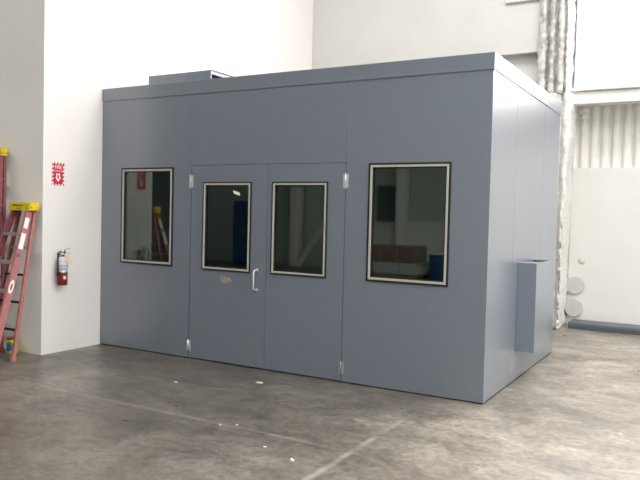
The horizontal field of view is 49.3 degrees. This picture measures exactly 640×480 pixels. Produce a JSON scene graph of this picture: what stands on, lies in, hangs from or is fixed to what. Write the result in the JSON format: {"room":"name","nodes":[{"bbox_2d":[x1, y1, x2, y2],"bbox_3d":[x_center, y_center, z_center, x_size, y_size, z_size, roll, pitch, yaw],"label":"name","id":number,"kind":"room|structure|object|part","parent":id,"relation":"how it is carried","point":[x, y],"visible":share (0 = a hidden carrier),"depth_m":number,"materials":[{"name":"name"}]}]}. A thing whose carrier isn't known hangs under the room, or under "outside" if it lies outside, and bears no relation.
{"room":"warehouse interior","nodes":[
{"label":"warehouse interior","id":0,"kind":"room"},
{"bbox_2d":[0,0,32,352],"bbox_3d":[-7.057,-2.513,10.000,9.099,7.200,0.200,3,2,30],"label":"wall","id":1,"kind":"structure","parent":0,"point":[15,15],"depth_m":7.82,"materials":[{"name":"white paint"}]},
{"bbox_2d":[29,0,313,354],"bbox_3d":[-1.611,-2.384,10.163,0.200,7.200,5.885,3,2,30],"label":"wall","id":2,"kind":"structure","parent":0,"point":[81,49],"depth_m":8.19,"materials":[{"name":"white paint"}]},
{"bbox_2d":[52,162,63,185],"bbox_3d":[-2.923,-0.736,7.787,0.004,0.257,0.166,3,2,30],"label":"fire extinguisher sign","id":3,"kind":"object","parent":2,"relation":"attached to","point":[57,168],"visible":1,"depth_m":7.78,"materials":[{"name":"red"}]},
{"bbox_2d":[56,248,70,285],"bbox_3d":[-2.868,0.297,7.803,0.152,0.414,0.133,1,2,-22],"label":"fire extinguisher","id":4,"kind":"object","parent":2,"relation":"attached to","point":[62,261],"visible":1,"depth_m":7.75,"materials":[{"name":"red metal"}]},
{"bbox_2d":[0,324,639,479],"bbox_3d":[-2.998,1.486,4.403,22.400,0.200,19.100,3,2,30],"label":"floor","id":5,"kind":"structure","parent":0,"point":[99,411],"depth_m":5.42,"materials":[{"name":"concrete"}]},
{"bbox_2d":[0,148,7,351],"bbox_3d":[-3.795,0.103,7.907,0.631,2.280,0.212,3,2,30],"label":"step ladder","id":6,"kind":"object","parent":5,"relation":"on","point":[3,151],"visible":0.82,"depth_m":7.82,"materials":[{"name":"red plastic"}]},
{"bbox_3d":[-3.589,0.128,7.770,0.054,2.163,0.197,1,2,-7],"label":"rail","id":7,"kind":"part","parent":6,"relation":"part of","materials":[{"name":"red plastic"}]},
{"bbox_2d":[6,336,18,353],"bbox_3d":[-3.433,1.171,7.785,0.125,0.172,0.125,3,2,30],"label":"tub","id":8,"kind":"object","parent":5,"relation":"on","point":[9,345],"visible":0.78,"depth_m":7.73,"materials":[{"name":"yellow plastic"}]},
{"bbox_2d":[0,202,38,361],"bbox_3d":[-3.391,0.433,7.407,0.593,1.675,0.682,3,2,30],"label":"step ladder","id":9,"kind":"object","parent":5,"relation":"on","point":[15,208],"visible":1,"depth_m":7.47,"materials":[{"name":"red plastic"}]},
{"bbox_3d":[-3.568,0.441,7.489,0.050,1.577,0.630,3,3,45],"label":"rail","id":10,"kind":"part","parent":9,"relation":"part of","materials":[{"name":"red plastic"}]},
{"bbox_3d":[-3.459,0.439,7.631,0.120,1.562,0.351,3,2,30],"label":"rail","id":11,"kind":"part","parent":9,"relation":"part of","materials":[{"name":"red plastic"}]},
{"bbox_3d":[-3.164,0.452,7.463,0.039,1.562,0.370,2,2,14],"label":"rail","id":12,"kind":"part","parent":9,"relation":"part of","materials":[{"name":"red plastic"}]},
{"bbox_2d":[100,52,561,403],"bbox_3d":[0.202,-0.200,8.372,4.880,3.050,2.965,3,2,30],"label":"booth","id":13,"kind":"object","parent":5,"relation":"on","point":[384,225],"visible":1,"depth_m":7.07,"materials":[{"name":"grey metal"}]},
{"bbox_3d":[-1.998,-0.180,8.060,1.373,2.900,0.100,3,2,30],"label":"wall panel","id":14,"kind":"part","parent":13,"relation":"part of","materials":[{"name":"grey metal"}]},
{"bbox_3d":[-1.859,-0.230,9.584,0.100,2.900,2.684,3,2,30],"label":"wall panel","id":15,"kind":"part","parent":13,"relation":"part of","materials":[{"name":"grey metal"}]},
{"bbox_2d":[149,70,232,84],"bbox_3d":[-1.451,-1.859,8.435,0.946,0.176,0.755,3,2,30],"label":"box","id":16,"kind":"object","parent":13,"relation":"on","point":[207,74],"visible":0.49,"depth_m":8.07,"materials":[{"name":"grey metal"}]},
{"bbox_3d":[-1.930,-1.865,8.282,0.266,0.175,0.015,3,2,30],"label":"panel","id":17,"kind":"part","parent":16,"relation":"part of","materials":[{"name":"grey metal"}]},
{"bbox_3d":[-1.520,-1.846,8.049,0.670,0.175,0.015,3,2,30],"label":"panel","id":18,"kind":"part","parent":16,"relation":"part of","materials":[{"name":"grey metal"}]},
{"bbox_3d":[-1.450,-1.923,8.439,0.940,0.045,0.734,3,2,30],"label":"panel","id":19,"kind":"part","parent":16,"relation":"part of","materials":[{"name":"grey metal"}]},
{"bbox_3d":[-0.982,0.258,7.458,1.004,2.112,0.047,3,2,30],"label":"door","id":20,"kind":"part","parent":13,"relation":"part of","materials":[{"name":"grey metal"}]},
{"bbox_3d":[-0.675,0.417,7.218,0.032,0.239,0.070,3,2,30],"label":"handle","id":21,"kind":"part","parent":13,"relation":"part of","materials":[{"name":"metal"}]},
{"bbox_3d":[-0.543,-1.175,7.207,1.916,0.782,0.100,3,2,30],"label":"transom panel","id":22,"kind":"part","parent":13,"relation":"part of","materials":[{"name":"grey metal"}]},
{"bbox_3d":[-0.153,0.295,6.985,0.897,2.112,0.047,3,2,30],"label":"door","id":23,"kind":"part","parent":13,"relation":"part of","materials":[{"name":"grey metal"}]},
{"bbox_3d":[0.782,-0.168,9.680,4.594,2.900,0.100,3,2,30],"label":"wall panel","id":24,"kind":"part","parent":13,"relation":"part of","materials":[{"name":"grey metal"}]},
{"bbox_3d":[0.872,-0.052,6.421,1.402,2.900,0.100,3,2,30],"label":"wall panel","id":25,"kind":"part","parent":13,"relation":"part of","materials":[{"name":"grey metal"}]},
{"bbox_3d":[1.646,-0.035,6.464,0.100,2.900,0.742,3,2,30],"label":"wall panel","id":26,"kind":"part","parent":13,"relation":"part of","materials":[{"name":"grey metal"}]},
{"bbox_3d":[2.131,-0.052,7.312,0.100,2.900,1.204,3,2,30],"label":"wall panel","id":27,"kind":"part","parent":13,"relation":"part of","materials":[{"name":"grey metal"}]},
{"bbox_2d":[515,259,551,352],"bbox_3d":[2.217,0.665,7.230,0.184,0.890,0.705,3,2,30],"label":"hood","id":28,"kind":"object","parent":13,"relation":"attached to","point":[533,278],"depth_m":6.95,"materials":[{"name":"grey metal"}]},
{"bbox_3d":[2.638,-0.071,8.199,0.100,2.900,0.832,3,2,30],"label":"wall panel","id":29,"kind":"part","parent":13,"relation":"part of","materials":[{"name":"grey metal"}]},
{"bbox_2d":[568,319,639,334],"bbox_3d":[6.108,1.387,9.450,5.205,0.095,0.415,3,2,30],"label":"pipe","id":30,"kind":"object","parent":5,"relation":"on","point":[611,327],"visible":1,"depth_m":10.37,"materials":[{"name":"grey metal"}]},
{"bbox_2d":[312,0,540,82],"bbox_3d":[1.639,-2.355,11.638,3.979,7.200,0.400,3,2,30],"label":"wall","id":31,"kind":"structure","parent":0,"point":[345,32],"depth_m":11.42,"materials":[{"name":"white paint"}]},
{"bbox_2d":[536,0,576,93],"bbox_3d":[3.633,-4.020,10.562,0.523,3.700,0.771,3,2,30],"label":"trim","id":32,"kind":"structure","parent":31,"relation":"attached to","point":[556,52],"depth_m":10.35,"materials":[{"name":"white plastic"}]},
{"bbox_2d":[550,93,576,329],"bbox_3d":[3.597,-0.422,10.687,0.528,3.500,0.808,3,2,30],"label":"trim","id":33,"kind":"structure","parent":31,"relation":"attached to","point":[568,116],"depth_m":10.37,"materials":[{"name":"plastic"}]},
{"bbox_2d":[566,168,639,324],"bbox_3d":[7.414,0.254,9.080,8.660,2.450,0.200,3,2,30],"label":"wall panel","id":34,"kind":"object","parent":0,"point":[605,210],"depth_m":10.69,"materials":[{"name":"white paint"}]},
{"bbox_2d":[565,299,582,316],"bbox_3d":[3.971,1.060,10.918,0.270,0.270,0.054,3,2,30],"label":"port","id":35,"kind":"object","parent":34,"relation":"attached to","point":[573,307],"visible":0.95,"depth_m":10.90,"materials":[{"name":"white plastic"}]},
{"bbox_2d":[567,276,584,293],"bbox_3d":[3.990,0.703,10.900,0.270,0.270,0.054,3,2,30],"label":"port","id":36,"kind":"object","parent":34,"relation":"attached to","point":[575,284],"visible":0.88,"depth_m":10.88,"materials":[{"name":"white plastic"}]},
{"bbox_2d":[579,258,584,263],"bbox_3d":[4.076,0.326,10.859,0.100,0.098,0.026,3,2,30],"label":"plug","id":37,"kind":"object","parent":34,"relation":"attached to","point":[581,260],"visible":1,"depth_m":10.85,"materials":[{"name":"white plastic"}]},
{"bbox_2d":[573,103,639,167],"bbox_3d":[7.591,-1.613,8.909,8.273,1.400,0.057,3,2,30],"label":"wall","id":38,"kind":"structure","parent":0,"point":[610,138],"depth_m":10.72,"materials":[{"name":"white metal"}]},
{"bbox_2d":[576,108,589,118],"bbox_3d":[4.059,-1.950,10.803,0.240,0.152,0.140,3,2,30],"label":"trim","id":39,"kind":"structure","parent":38,"relation":"attached to","point":[581,111],"depth_m":10.74,"materials":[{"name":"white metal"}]},
{"bbox_3d":[6.775,-1.783,-1.139,0.200,7.200,18.900,3,2,30],"label":"wall","id":40,"kind":"structure","parent":0,"visible":0},
{"bbox_2d":[569,88,639,106],"bbox_3d":[7.391,-1.956,8.504,8.300,0.185,0.345,3,2,30],"label":"trim","id":41,"kind":"structure","parent":40,"relation":"attached to","point":[618,96],"depth_m":10.19,"materials":[{"name":"white metal"}]},
{"bbox_2d":[572,84,639,91],"bbox_3d":[7.474,-2.079,8.589,8.250,0.052,0.630,3,2,30],"label":"trim","id":42,"kind":"structure","parent":40,"relation":"attached to","point":[625,86],"depth_m":10.13,"materials":[{"name":"white metal"}]},
{"bbox_3d":[9.043,-3.839,7.718,4.800,3.598,0.200,3,2,30],"label":"wall","id":43,"kind":"structure","parent":0,"visible":0},
{"bbox_2d":[574,0,639,87],"bbox_3d":[5.426,-3.698,9.732,3.462,2.998,0.100,3,2,30],"label":"window","id":44,"kind":"structure","parent":43,"relation":"in","point":[607,31],"depth_m":10.40,"materials":[{"name":"white glass"}]}
]}

